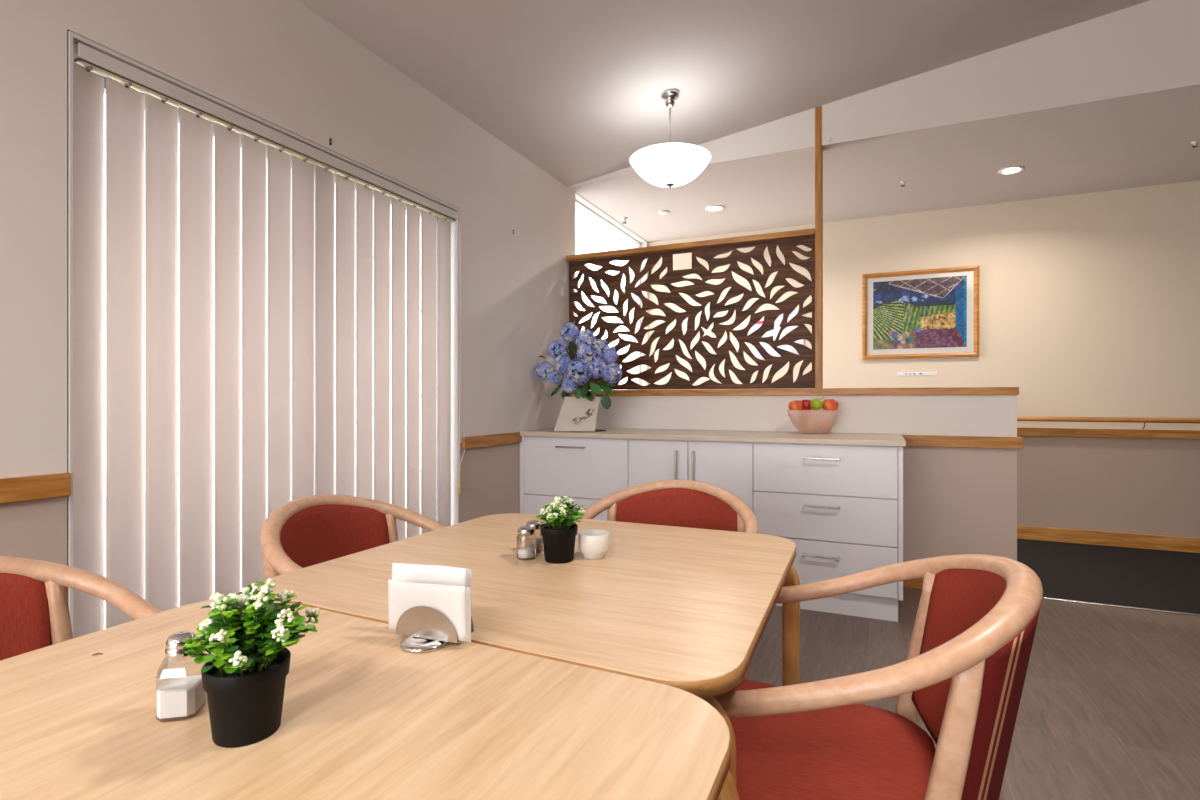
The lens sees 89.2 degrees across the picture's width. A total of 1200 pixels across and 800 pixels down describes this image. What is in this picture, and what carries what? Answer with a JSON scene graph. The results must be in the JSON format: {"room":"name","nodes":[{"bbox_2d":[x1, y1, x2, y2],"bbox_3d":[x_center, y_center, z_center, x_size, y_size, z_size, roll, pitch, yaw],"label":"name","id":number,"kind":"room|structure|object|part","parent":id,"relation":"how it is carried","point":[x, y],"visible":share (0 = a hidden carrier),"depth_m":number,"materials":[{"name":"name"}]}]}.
{"room":"care facility","nodes":[
{"label":"care facility","id":0,"kind":"room"},
{"bbox_2d":[0,0,647,564],"bbox_3d":[-1.450,-0.253,2.172,0.200,2.745,9.160,0,0,24],"label":"wall","id":1,"kind":"structure","parent":0,"point":[281,63],"depth_m":2.43,"materials":[{"name":"beige paint"}]},
{"bbox_2d":[0,473,70,503],"bbox_3d":[-2.380,0.241,-0.150,0.022,0.066,4.162,0,0,24],"label":"trim","id":2,"kind":"structure","parent":1,"relation":"attached to","point":[35,487],"depth_m":1.67,"materials":[{"name":"brown wood"}]},
{"bbox_2d":[67,31,458,633],"bbox_3d":[-1.248,0.029,2.614,0.203,2.183,1.808,0,0,24],"label":"door","id":3,"kind":"structure","parent":1,"relation":"in","point":[72,38],"depth_m":2.37,"materials":[{"name":"white"}]},
{"bbox_3d":[-1.280,0.011,2.628,0.040,2.017,1.684,0,0,24],"label":"glass","id":4,"kind":"part","parent":3,"relation":"part of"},
{"bbox_2d":[73,43,464,638],"bbox_3d":[-1.160,0.023,2.599,0.068,2.134,1.827,0,0,24],"label":"vertical blind","id":5,"kind":"object","parent":1,"relation":"attached to","point":[159,154],"visible":0.88,"depth_m":2.18,"materials":[{"name":"white fabric"}]},
{"bbox_3d":[-0.768,-0.255,3.395,0.004,1.450,0.052,0,0,29],"label":"control cord","id":6,"kind":"part","parent":5,"relation":"part of","materials":[{"name":"white plastic"}]},
{"bbox_2d":[462,432,521,448],"bbox_3d":[-0.642,0.241,3.687,0.022,0.066,0.602,0,0,24],"label":"trim","id":7,"kind":"structure","parent":1,"relation":"attached to","point":[504,438],"depth_m":3.63,"materials":[{"name":"brown wood"}]},
{"bbox_2d":[575,200,639,384],"bbox_3d":[0.055,-0.290,5.481,0.050,2.620,1.610,0,0,24],"label":"window","id":8,"kind":"structure","parent":1,"relation":"in","point":[593,233],"depth_m":5.46,"materials":[{"name":"white"}]},
{"bbox_2d":[566,228,814,261],"bbox_3d":[0.572,-1.065,4.252,1.766,0.037,0.114,0,0,24],"label":"trim","id":9,"kind":"structure","parent":1,"relation":"attached to","point":[805,232],"depth_m":4.16,"materials":[{"name":"brown wood"}]},
{"bbox_2d":[104,475,1199,799],"bbox_3d":[0.408,1.178,2.395,15.000,0.124,11.300,0,0,24],"label":"floor","id":10,"kind":"structure","parent":0,"point":[1109,709],"depth_m":2.57,"materials":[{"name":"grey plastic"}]},
{"bbox_2d":[0,556,162,660],"bbox_3d":[-1.008,0.701,0.955,0.602,0.846,0.614,0,0,19],"label":"armchair","id":11,"kind":"object","parent":10,"relation":"on","point":[34,607],"visible":0.38,"depth_m":1.20,"materials":[{"name":"brown wood"}]},
{"bbox_3d":[-1.210,0.499,1.023,0.174,0.391,0.467,0,0,19],"label":"backrest","id":12,"kind":"part","parent":11,"relation":"part of","materials":[{"name":"red fabric"}]},
{"bbox_3d":[-1.077,0.738,1.225,0.112,0.773,0.046,0,0,19],"label":"leg","id":13,"kind":"part","parent":11,"relation":"part of","materials":[{"name":"brown wood"}]},
{"bbox_3d":[-1.030,0.386,0.962,0.557,0.215,0.614,0,0,19],"label":"arm rail","id":14,"kind":"part","parent":11,"relation":"part of","materials":[{"name":"brown wood"}]},
{"bbox_2d":[260,495,445,580],"bbox_3d":[-0.582,0.701,1.669,0.602,0.846,0.614,0,0,18],"label":"armchair","id":15,"kind":"object","parent":10,"relation":"on","point":[303,532],"visible":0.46,"depth_m":1.78,"materials":[{"name":"red fabric"}]},
{"bbox_3d":[-0.799,0.738,1.495,0.112,0.773,0.046,0,0,18],"label":"leg","id":16,"kind":"part","parent":15,"relation":"part of","materials":[{"name":"brown wood"}]},
{"bbox_3d":[-0.784,0.499,1.736,0.174,0.391,0.467,0,0,18],"label":"backrest","id":17,"kind":"part","parent":15,"relation":"part of","materials":[{"name":"red fabric"}]},
{"bbox_3d":[-0.651,0.738,1.938,0.112,0.773,0.046,0,0,18],"label":"leg","id":18,"kind":"part","parent":15,"relation":"part of","materials":[{"name":"brown wood"}]},
{"bbox_2d":[0,598,738,799],"bbox_3d":[-0.471,0.750,0.544,1.028,0.740,1.003,0,0,24],"label":"dining table","id":19,"kind":"object","parent":10,"relation":"on","point":[364,717],"visible":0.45,"depth_m":0.70,"materials":[{"name":"brown wood"}]},
{"bbox_2d":[156,631,205,721],"bbox_3d":[-0.508,0.331,0.739,0.043,0.098,0.043,0,0,-12],"label":"glass shaker","id":20,"kind":"object","parent":19,"relation":"on","point":[181,696],"visible":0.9,"depth_m":0.73,"materials":[{"name":"white"}]},
{"bbox_3d":[-0.508,0.295,0.739,0.033,0.026,0.033,0,0,-12],"label":"lid","id":21,"kind":"part","parent":20,"relation":"part of","materials":[{"name":"silver metal"}]},
{"bbox_2d":[183,578,319,747],"bbox_3d":[-0.392,0.291,0.690,0.130,0.177,0.142,0,0,14],"label":"potted plant","id":22,"kind":"object","parent":19,"relation":"on","point":[243,681],"visible":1,"depth_m":0.67,"materials":[{"name":"green plant"}]},
{"bbox_3d":[-0.404,0.339,0.698,0.089,0.082,0.089,0,0,24],"label":"pot","id":23,"kind":"part","parent":22,"relation":"part of","materials":[{"name":"black plastic"}]},
{"bbox_2d":[396,606,473,652],"bbox_3d":[-0.268,0.350,0.954,0.112,0.060,0.088,0,0,19],"label":"napkin holder","id":24,"kind":"object","parent":19,"relation":"on","point":[427,629],"visible":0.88,"depth_m":0.94,"materials":[{"name":"silver metal"}]},
{"bbox_3d":[-0.271,0.344,0.946,0.112,0.049,0.004,0,0,19],"label":"plate","id":25,"kind":"part","parent":24,"relation":"part of","materials":[{"name":"silver metal"}]},
{"bbox_2d":[388,579,470,641],"bbox_3d":[-0.269,0.327,0.951,0.147,0.087,0.014,0,0,19],"label":"paper napkin","id":26,"kind":"object","parent":24,"relation":"in","point":[454,602],"visible":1,"depth_m":0.94,"materials":[{"name":"white paper"}]},
{"bbox_2d":[392,563,471,586],"bbox_3d":[-0.275,0.319,0.993,0.147,0.103,0.014,0,0,19],"label":"paper napkin","id":27,"kind":"object","parent":24,"relation":"in","point":[414,573],"visible":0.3,"depth_m":0.99,"materials":[{"name":"white paper"}]},
{"bbox_3d":[-0.254,0.344,0.994,0.112,0.049,0.004,0,0,19],"label":"plate","id":28,"kind":"part","parent":24,"relation":"part of","materials":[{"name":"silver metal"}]},
{"bbox_3d":[0.061,0.767,0.765,0.221,0.705,0.062,0,0,24],"label":"leg","id":29,"kind":"part","parent":19,"relation":"part of","materials":[{"name":"brown wood"}]},
{"bbox_2d":[259,513,799,784],"bbox_3d":[-0.091,0.750,1.443,1.005,0.740,0.976,0,0,24],"label":"dining table","id":30,"kind":"object","parent":10,"relation":"on","point":[687,609],"visible":0.6,"depth_m":1.22,"materials":[{"name":"brown wood"}]},
{"bbox_2d":[517,526,535,559],"bbox_3d":[-0.177,0.342,1.466,0.047,0.076,0.047,0,0,24],"label":"glass shaker","id":31,"kind":"object","parent":30,"relation":"on","point":[524,552],"visible":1,"depth_m":1.46,"materials":[{"name":"white"}]},
{"bbox_3d":[-0.177,0.313,1.466,0.042,0.018,0.042,0,0,24],"label":"lid","id":32,"kind":"part","parent":31,"relation":"part of","materials":[{"name":"silver metal"}]},
{"bbox_2d":[525,521,543,552],"bbox_3d":[-0.165,0.342,1.529,0.047,0.076,0.047,0,0,24],"label":"glass shaker","id":33,"kind":"object","parent":30,"relation":"on","point":[536,524],"visible":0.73,"depth_m":1.52,"materials":[{"name":"beige"}]},
{"bbox_3d":[-0.165,0.313,1.529,0.042,0.018,0.042,0,0,24],"label":"lid","id":34,"kind":"part","parent":33,"relation":"part of","materials":[{"name":"silver metal"}]},
{"bbox_2d":[536,496,586,563],"bbox_3d":[-0.091,0.306,1.435,0.132,0.148,0.128,0,0,24],"label":"potted plant","id":35,"kind":"object","parent":30,"relation":"on","point":[558,533],"visible":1,"depth_m":1.41,"materials":[{"name":"green plant"}]},
{"bbox_3d":[-0.097,0.339,1.446,0.089,0.082,0.089,0,0,24],"label":"pot","id":36,"kind":"part","parent":35,"relation":"part of","materials":[{"name":"black plastic"}]},
{"bbox_2d":[578,529,609,559],"bbox_3d":[-0.014,0.350,1.472,0.078,0.060,0.078,0,0,24],"label":"bowl","id":37,"kind":"object","parent":30,"relation":"on","point":[593,544],"visible":1,"depth_m":1.45,"materials":[{"name":"white ceramic"}]},
{"bbox_3d":[0.086,0.767,0.897,0.221,0.705,0.062,0,0,24],"label":"leg","id":38,"kind":"part","parent":30,"relation":"part of","materials":[{"name":"beige wood"}]},
{"bbox_3d":[0.430,0.767,1.666,0.221,0.705,0.062,0,0,24],"label":"leg","id":39,"kind":"part","parent":30,"relation":"part of","materials":[{"name":"brown wood"}]},
{"bbox_2d":[520,436,628,520],"bbox_3d":[-0.045,0.676,4.098,0.761,0.888,0.716,0,0,24],"label":"storage cabinet","id":40,"kind":"object","parent":10,"relation":"on","point":[587,471],"visible":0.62,"depth_m":3.80,"materials":[{"name":"white laminate"}]},
{"bbox_3d":[-0.159,0.803,3.804,0.720,0.385,0.018,0,0,24],"label":"drawer","id":41,"kind":"part","parent":40,"relation":"part of","materials":[{"name":"white laminate"}]},
{"bbox_3d":[-0.186,0.293,3.787,0.196,0.012,0.034,0,0,24],"label":"handle","id":42,"kind":"part","parent":40,"relation":"part of","materials":[{"name":"silver metal"}]},
{"bbox_3d":[-0.159,0.421,3.804,0.720,0.366,0.018,0,0,24],"label":"drawer","id":43,"kind":"part","parent":40,"relation":"part of","materials":[{"name":"white laminate"}]},
{"bbox_2d":[517,428,905,446],"bbox_3d":[0.635,0.217,3.799,2.251,0.028,0.706,0,0,24],"label":"countertop","id":44,"kind":"structure","parent":40,"relation":"on","point":[832,438],"depth_m":3.54,"materials":[{"name":"laminate"}]},
{"bbox_2d":[572,429,605,431],"bbox_3d":[-0.081,0.201,3.994,0.244,0.005,0.244,0,0,24],"label":"placemat","id":45,"kind":"object","parent":44,"relation":"on","point":[596,430],"visible":0.58,"depth_m":3.90,"materials":[{"name":"grey fabric"}]},
{"bbox_2d":[533,322,621,430],"bbox_3d":[-0.167,-0.157,3.946,0.640,0.710,0.372,0,0,24],"label":"flower planter","id":46,"kind":"object","parent":45,"relation":"on","point":[578,412],"visible":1,"depth_m":3.85,"materials":[{"name":"beige ceramic"}]},
{"bbox_3d":[-0.140,0.087,3.962,0.301,0.221,0.239,0,0,0],"label":"planter pot","id":47,"kind":"part","parent":46,"relation":"part of","materials":[{"name":"beige ceramic"}]},
{"bbox_3d":[1.291,0.132,3.690,0.304,0.143,0.304,0,0,24],"label":"fruit bowl","id":48,"kind":"object","parent":44,"relation":"on","visible":0},
{"bbox_2d":[788,400,803,412],"bbox_3d":[1.195,0.040,3.712,0.090,0.073,0.090,0,0,24],"label":"peach","id":49,"kind":"object","parent":48,"relation":"in","point":[795,406],"visible":0.97,"depth_m":3.68,"materials":[{"name":"brown food"}]},
{"bbox_2d":[798,418,807,429],"bbox_3d":[1.255,0.148,3.745,0.074,0.069,0.074,0,0,24],"label":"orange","id":50,"kind":"object","parent":48,"relation":"in","point":[801,421],"visible":0.71,"depth_m":3.72,"materials":[{"name":"orange food"}]},
{"bbox_2d":[800,409,812,418],"bbox_3d":[1.230,0.081,3.624,0.072,0.059,0.072,0,0,24],"label":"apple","id":51,"kind":"object","parent":48,"relation":"in","point":[805,413],"visible":1,"depth_m":3.60,"materials":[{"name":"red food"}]},
{"bbox_2d":[801,400,811,408],"bbox_3d":[1.263,0.031,3.724,0.080,0.065,0.080,0,0,24],"label":"apple","id":52,"kind":"object","parent":48,"relation":"in","point":[806,403],"visible":0.59,"depth_m":3.69,"materials":[{"name":"red food"}]},
{"bbox_2d":[804,420,815,430],"bbox_3d":[1.260,0.151,3.652,0.072,0.067,0.072,0,0,24],"label":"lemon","id":53,"kind":"object","parent":48,"relation":"in","point":[810,425],"visible":1,"depth_m":3.63,"materials":[{"name":"orange food"}]},
{"bbox_2d":[810,398,822,409],"bbox_3d":[1.293,0.023,3.634,0.077,0.077,0.077,0,0,-42],"label":"apple","id":54,"kind":"object","parent":48,"relation":"in","point":[816,404],"visible":1,"depth_m":3.61,"materials":[{"name":"green food"}]},
{"bbox_2d":[817,419,829,430],"bbox_3d":[1.353,0.151,3.686,0.074,0.069,0.074,0,0,24],"label":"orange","id":55,"kind":"object","parent":48,"relation":"in","point":[823,424],"visible":1,"depth_m":3.66,"materials":[{"name":"orange food"}]},
{"bbox_2d":[822,399,838,411],"bbox_3d":[1.379,0.034,3.650,0.096,0.078,0.096,0,0,24],"label":"peach","id":56,"kind":"object","parent":48,"relation":"in","point":[829,405],"visible":0.97,"depth_m":3.62,"materials":[{"name":"brown food"}]},
{"bbox_2d":[582,480,758,532],"bbox_3d":[0.174,0.701,1.878,0.614,0.846,0.602,0,0,26],"label":"armchair","id":57,"kind":"object","parent":10,"relation":"on","point":[678,503],"visible":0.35,"depth_m":2.09,"materials":[{"name":"red fabric"}]},
{"bbox_3d":[0.031,0.738,2.116,0.046,0.773,0.112,0,0,26],"label":"leg","id":58,"kind":"part","parent":57,"relation":"part of","materials":[{"name":"brown wood"}]},
{"bbox_3d":[0.268,0.499,2.069,0.467,0.391,0.174,0,0,26],"label":"backrest","id":59,"kind":"part","parent":57,"relation":"part of","materials":[{"name":"red fabric"}]},
{"bbox_3d":[0.450,0.738,1.911,0.046,0.773,0.112,0,0,26],"label":"leg","id":60,"kind":"part","parent":57,"relation":"part of","materials":[{"name":"brown wood"}]},
{"bbox_2d":[628,439,753,511],"bbox_3d":[0.637,0.676,3.789,0.738,0.888,0.716,0,0,24],"label":"storage cabinet","id":61,"kind":"object","parent":10,"relation":"on","point":[728,466],"visible":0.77,"depth_m":3.47,"materials":[{"name":"white laminate"}]},
{"bbox_3d":[0.340,0.617,3.578,0.366,0.758,0.018,0,0,24],"label":"door","id":62,"kind":"part","parent":61,"relation":"part of","materials":[{"name":"white laminate"}]},
{"bbox_3d":[0.438,0.375,3.505,0.012,0.170,0.034,0,0,24],"label":"handle","id":63,"kind":"part","parent":61,"relation":"part of","materials":[{"name":"silver metal"}]},
{"bbox_3d":[0.530,0.375,3.463,0.012,0.170,0.034,0,0,24],"label":"handle","id":64,"kind":"part","parent":61,"relation":"part of","materials":[{"name":"silver metal"}]},
{"bbox_3d":[0.676,0.617,3.425,0.364,0.758,0.018,0,0,24],"label":"door","id":65,"kind":"part","parent":61,"relation":"part of","materials":[{"name":"white laminate"}]},
{"bbox_2d":[753,442,902,621],"bbox_3d":[1.310,0.676,3.484,0.738,0.888,0.716,0,0,24],"label":"storage cabinet","id":66,"kind":"object","parent":10,"relation":"on","point":[841,506],"visible":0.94,"depth_m":3.17,"materials":[{"name":"white laminate"}]},
{"bbox_3d":[1.154,0.816,3.180,0.179,0.012,0.034,0,0,24],"label":"handle","id":67,"kind":"part","parent":66,"relation":"part of","materials":[{"name":"silver metal"}]},
{"bbox_3d":[1.158,0.556,3.178,0.175,0.012,0.034,0,0,24],"label":"handle","id":68,"kind":"part","parent":66,"relation":"part of","materials":[{"name":"silver metal"}]},
{"bbox_3d":[1.160,0.305,3.177,0.175,0.012,0.034,0,0,24],"label":"handle","id":69,"kind":"part","parent":66,"relation":"part of","materials":[{"name":"silver metal"}]},
{"bbox_3d":[1.169,0.620,3.202,0.711,0.235,0.018,0,0,24],"label":"drawer","id":70,"kind":"part","parent":66,"relation":"part of","materials":[{"name":"white laminate"}]},
{"bbox_3d":[1.169,0.367,3.202,0.711,0.258,0.018,0,0,24],"label":"drawer","id":71,"kind":"part","parent":66,"relation":"part of","materials":[{"name":"white laminate"}]},
{"bbox_3d":[1.169,0.870,3.202,0.711,0.253,0.018,0,0,24],"label":"drawer","id":72,"kind":"part","parent":66,"relation":"part of","materials":[{"name":"white laminate"}]},
{"bbox_3d":[1.643,0.617,3.352,0.022,0.769,0.682,0,0,24],"label":"panel","id":73,"kind":"part","parent":66,"relation":"part of","materials":[{"name":"white laminate"}]},
{"bbox_2d":[713,554,1042,799],"bbox_3d":[0.453,0.701,1.134,0.602,0.846,0.614,0,0,23],"label":"armchair","id":74,"kind":"object","parent":10,"relation":"on","point":[964,669],"visible":0.88,"depth_m":1.02,"materials":[{"name":"red fabric"}]},
{"bbox_3d":[0.344,0.802,1.482,0.049,0.637,0.053,0,0,23],"label":"leg","id":75,"kind":"part","parent":74,"relation":"part of","materials":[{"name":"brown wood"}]},
{"bbox_3d":[0.391,0.677,1.161,0.466,0.076,0.477,0,0,23],"label":"seat","id":76,"kind":"part","parent":74,"relation":"part of","materials":[{"name":"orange fabric"}]},
{"bbox_3d":[0.474,0.386,1.125,0.557,0.215,0.614,0,0,23],"label":"arm rail","id":77,"kind":"part","parent":74,"relation":"part of","materials":[{"name":"brown wood"}]},
{"bbox_3d":[0.684,0.738,1.289,0.112,0.773,0.046,0,0,23],"label":"leg","id":78,"kind":"part","parent":74,"relation":"part of","materials":[{"name":"brown wood"}]},
{"bbox_3d":[0.500,0.738,0.860,0.112,0.773,0.046,0,0,23],"label":"leg","id":79,"kind":"part","parent":74,"relation":"part of","materials":[{"name":"brown wood"}]},
{"bbox_3d":[0.649,0.499,1.050,0.174,0.391,0.467,0,0,23],"label":"backrest","id":80,"kind":"part","parent":74,"relation":"part of","materials":[{"name":"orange fabric"}]},
{"bbox_2d":[297,0,1199,242],"bbox_3d":[2.628,-2.068,0.269,9.200,0.982,9.260,0,0,24],"label":"ceiling","id":81,"kind":"structure","parent":0,"point":[575,88],"depth_m":3.47,"materials":[{"name":"grey paint"}]},
{"bbox_2d":[658,210,669,214],"bbox_3d":[0.546,-1.597,5.199,0.100,0.016,0.100,0,0,24],"label":"ceiling light","id":82,"kind":"object","parent":81,"relation":"attached to","point":[662,212],"visible":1,"depth_m":5.17,"materials":[{"name":"white plastic"}]},
{"bbox_2d":[630,89,710,187],"bbox_3d":[0.401,-1.488,3.484,0.462,0.554,0.462,0,0,24],"label":"pendant light","id":83,"kind":"object","parent":81,"relation":"hanging from","point":[669,164],"visible":1,"depth_m":3.37,"materials":[{"name":"white glass"}]},
{"bbox_3d":[0.401,-1.516,3.484,0.011,0.321,0.012,0,0,24],"label":"rod","id":84,"kind":"part","parent":83,"relation":"part of","materials":[{"name":"silver metal"}]},
{"bbox_3d":[0.401,-1.304,3.484,0.462,0.144,0.462,0,0,24],"label":"lamp shade","id":85,"kind":"part","parent":83,"relation":"part of","materials":[{"name":"white glass"}]},
{"bbox_2d":[706,205,724,211],"bbox_3d":[0.961,-1.601,5.090,0.156,0.009,0.156,0,0,24],"label":"recessed light","id":86,"kind":"object","parent":81,"relation":"in","point":[713,208],"visible":1,"depth_m":5.08,"materials":[{"name":"white plastic"}]},
{"bbox_2d":[998,166,1024,174],"bbox_3d":[2.868,-1.601,4.249,0.156,0.009,0.156,0,0,24],"label":"recessed light","id":87,"kind":"object","parent":81,"relation":"in","point":[1013,169],"visible":1,"depth_m":4.25,"materials":[{"name":"white plastic"}]},
{"bbox_2d":[1191,141,1198,147],"bbox_3d":[3.701,-1.591,3.788,0.045,0.034,0.045,0,0,24],"label":"sprinkler head","id":88,"kind":"object","parent":81,"relation":"attached to","point":[1193,142],"visible":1,"depth_m":3.78},
{"bbox_2d":[596,395,1016,561],"bbox_3d":[1.071,0.545,4.056,2.838,1.149,0.120,0,0,24],"label":"wall","id":89,"kind":"structure","parent":0,"point":[957,500],"depth_m":3.59,"materials":[{"name":"beige paint"}]},
{"bbox_2d":[568,387,1018,395],"bbox_3d":[1.075,-0.051,4.054,2.846,0.044,0.148,0,0,24],"label":"trim","id":90,"kind":"structure","parent":89,"relation":"on","point":[945,390],"depth_m":3.83,"materials":[{"name":"brown wood"}]},
{"bbox_2d":[569,236,814,389],"bbox_3d":[0.571,-0.559,4.249,1.761,0.969,0.018,0,0,24],"label":"screen","id":91,"kind":"object","parent":90,"relation":"on","point":[786,246],"visible":1,"depth_m":4.17,"materials":[{"name":"brown wood"}]},
{"bbox_2d":[815,106,822,387],"bbox_3d":[1.398,-0.963,3.888,0.040,1.779,0.096,0,0,24],"label":"trim","id":92,"kind":"structure","parent":89,"relation":"attached to","point":[818,110],"depth_m":3.84,"materials":[{"name":"brown wood"}]},
{"bbox_2d":[903,578,922,588],"bbox_3d":[2.098,1.067,3.582,0.600,0.107,0.134,0,0,24],"label":"baseboard","id":93,"kind":"structure","parent":89,"relation":"attached to","point":[913,583],"depth_m":3.61,"materials":[{"name":"brown wood"}]},
{"bbox_2d":[902,435,1022,448],"bbox_3d":[2.100,0.241,3.577,0.617,0.066,0.142,0,0,24],"label":"trim","id":94,"kind":"structure","parent":89,"relation":"attached to","point":[911,440],"depth_m":3.50,"materials":[{"name":"brown wood"}]},
{"bbox_2d":[568,0,1199,191],"bbox_3d":[2.511,-2.025,3.403,6.000,0.840,0.120,0,0,24],"label":"wall","id":95,"kind":"structure","parent":0,"point":[1149,50],"depth_m":3.42,"materials":[{"name":"beige paint"}]},
{"bbox_2d":[648,180,1199,537],"bbox_3d":[4.523,-0.242,4.450,9.200,2.725,0.120,0,0,24],"label":"wall","id":96,"kind":"structure","parent":0,"point":[1089,303],"depth_m":4.78,"materials":[{"name":"beige paint"}]},
{"bbox_2d":[751,309,803,358],"bbox_3d":[1.650,-0.611,5.678,0.480,0.451,0.018,0,0,24],"label":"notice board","id":97,"kind":"object","parent":96,"relation":"attached to","point":[774,332],"visible":0.27,"depth_m":5.67,"materials":[{"name":"white"}]},
{"bbox_2d":[897,372,936,375],"bbox_3d":[2.708,-0.224,5.205,0.304,0.028,0.007,0,0,24],"label":"caption strip","id":98,"kind":"object","parent":96,"relation":"attached to","point":[898,373],"visible":1,"depth_m":5.21,"materials":[{"name":"white paper"}]},
{"bbox_2d":[862,265,978,359],"bbox_3d":[2.715,-0.731,5.187,0.882,0.750,0.027,0,0,24],"label":"framed picture","id":99,"kind":"object","parent":96,"relation":"attached to","point":[927,313],"visible":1,"depth_m":5.18,"materials":[{"name":"multicoloured paper"}]},
{"bbox_2d":[873,276,966,349],"bbox_3d":[2.715,-0.736,5.188,0.706,0.590,0.001,0,0,24],"label":"art print","id":100,"kind":"object","parent":99,"relation":"attached to","point":[927,312],"depth_m":5.18},
{"bbox_2d":[1017,525,1199,552],"bbox_3d":[4.586,1.063,4.347,9.000,0.106,0.016,0,0,24],"label":"trim","id":101,"kind":"structure","parent":96,"relation":"attached to","point":[1143,541],"depth_m":4.65,"materials":[{"name":"brown wood"}]},
{"bbox_2d":[1017,428,1199,438],"bbox_3d":[4.583,0.254,4.340,9.000,0.064,0.030,0,0,24],"label":"trim","id":102,"kind":"structure","parent":96,"relation":"attached to","point":[1062,432],"depth_m":4.64,"materials":[{"name":"brown wood"}]},
{"bbox_2d":[1017,417,1199,428],"bbox_3d":[4.587,0.176,4.290,8.850,0.088,0.060,0,0,24],"label":"handrail","id":103,"kind":"object","parent":96,"relation":"attached to","point":[1052,419],"visible":0.27,"depth_m":4.59,"materials":[{"name":"brown wood"}]},
{"bbox_3d":[4.583,0.150,4.280,8.850,0.036,0.038,0,0,24],"label":"rail","id":104,"kind":"part","parent":103,"relation":"part of","materials":[{"name":"brown wood"}]},
{"bbox_2d":[1042,597,1199,615],"bbox_3d":[5.181,1.117,2.220,6.160,0.007,0.022,0,0,24],"label":"trim","id":105,"kind":"structure","parent":96,"relation":"attached to","point":[1048,598],"depth_m":3.28,"materials":[{"name":"silver metal"}]}
]}

